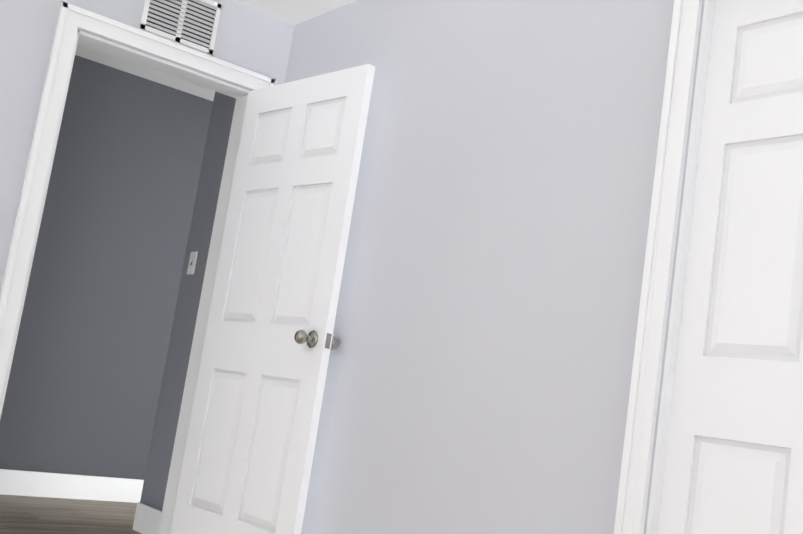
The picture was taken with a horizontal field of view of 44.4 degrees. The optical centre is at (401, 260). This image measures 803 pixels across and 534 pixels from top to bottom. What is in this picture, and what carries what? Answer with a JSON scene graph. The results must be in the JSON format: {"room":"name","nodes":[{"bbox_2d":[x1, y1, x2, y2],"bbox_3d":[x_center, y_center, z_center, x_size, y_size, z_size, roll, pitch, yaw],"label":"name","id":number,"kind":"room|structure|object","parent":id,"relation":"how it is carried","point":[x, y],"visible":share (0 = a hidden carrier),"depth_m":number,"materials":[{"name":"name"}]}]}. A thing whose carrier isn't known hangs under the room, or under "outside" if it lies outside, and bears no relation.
{"room":"bedroom","nodes":[
{"label":"bedroom","id":0,"kind":"room"},
{"bbox_2d":[0,494,140,533],"bbox_3d":[-1.695,1.264,4.642,3.340,0.100,1.640,15,-10,-37],"label":"floor","id":1,"kind":"structure","parent":0,"point":[31,515],"depth_m":4.80,"materials":[{"name":"brown wood"}]},
{"bbox_2d":[0,55,212,479],"bbox_3d":[-1.974,0.051,5.409,3.050,2.410,0.140,15,-10,-37],"label":"wall","id":2,"kind":"structure","parent":0,"point":[82,394],"depth_m":5.55,"materials":[{"name":"grey paint"}]},
{"bbox_2d":[0,469,143,501],"bbox_3d":[-2.095,1.166,5.186,3.050,0.130,0.015,15,-10,-37],"label":"baseboard","id":3,"kind":"structure","parent":2,"relation":"attached to","point":[12,482],"depth_m":5.39,"materials":[{"name":"white wood"}]},
{"bbox_2d":[0,0,293,402],"bbox_3d":[-1.805,-0.191,3.571,3.096,2.410,0.140,15,-10,-37],"label":"wall","id":4,"kind":"structure","parent":0,"point":[252,39],"depth_m":3.81,"materials":[{"name":"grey paint"}]},
{"bbox_2d":[0,1,275,533],"bbox_3d":[-1.152,0.124,4.054,0.978,2.124,0.164,15,-10,-37],"label":"door frame","id":5,"kind":"structure","parent":4,"relation":"attached to","point":[69,36],"depth_m":4.00,"materials":[{"name":"white wood"}]},
{"bbox_2d":[170,64,374,533],"bbox_3d":[-0.516,0.246,3.937,0.190,2.015,0.821,15,-10,-37],"label":"entry door","id":6,"kind":"structure","parent":5,"relation":"attached to","point":[270,341],"depth_m":3.87,"materials":[{"name":"white paint"}]},
{"bbox_2d":[139,0,221,55],"bbox_3d":[-0.932,-1.038,4.178,0.340,0.235,0.012,15,-10,-37],"label":"air vent","id":7,"kind":"object","parent":4,"relation":"in","point":[192,24],"visible":1,"depth_m":4.18,"materials":[{"name":"white metal"}]},
{"bbox_2d":[75,0,355,100],"bbox_3d":[-0.235,-1.338,2.876,4.230,0.100,6.335,15,-10,-37],"label":"ceiling","id":8,"kind":"structure","parent":0,"point":[138,70],"depth_m":5.31,"materials":[{"name":"paint"}]},
{"bbox_2d":[140,0,704,533],"bbox_3d":[0.594,0.063,2.833,0.156,2.410,5.310,15,-10,-37],"label":"wall","id":9,"kind":"structure","parent":0,"point":[479,370],"depth_m":3.18,"materials":[{"name":"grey paint"}]},
{"bbox_2d":[132,497,161,533],"bbox_3d":[-1.113,1.215,4.511,0.015,0.130,0.515,15,-10,-37],"label":"baseboard","id":10,"kind":"structure","parent":9,"relation":"attached to","point":[147,518],"depth_m":4.61,"materials":[{"name":"white"}]},
{"bbox_2d":[187,251,197,274],"bbox_3d":[-1.028,0.010,4.810,0.016,0.115,0.070,15,-10,-37],"label":"hall light switch","id":11,"kind":"object","parent":9,"relation":"attached to","point":[192,263],"visible":1,"depth_m":4.80,"materials":[{"name":"white plastic"}]},
{"bbox_2d":[614,0,714,533],"bbox_3d":[1.275,0.176,1.905,0.164,2.124,1.915,15,-10,-37],"label":"trim","id":12,"kind":"structure","parent":9,"relation":"attached to","point":[651,325],"depth_m":2.60,"materials":[{"name":"white wood"}]},
{"bbox_3d":[1.410,-0.763,2.037,0.050,0.015,1.723,15,-10,-37],"label":"track rail","id":13,"kind":"object","parent":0,"visible":0},
{"bbox_2d":[657,0,802,533],"bbox_3d":[0.857,0.240,2.404,0.030,1.995,0.432,15,-10,-37],"label":"closet door leaf","id":14,"kind":"structure","parent":13,"relation":"hanging from","point":[734,458],"depth_m":2.46,"materials":[{"name":"white paint"}]}
]}

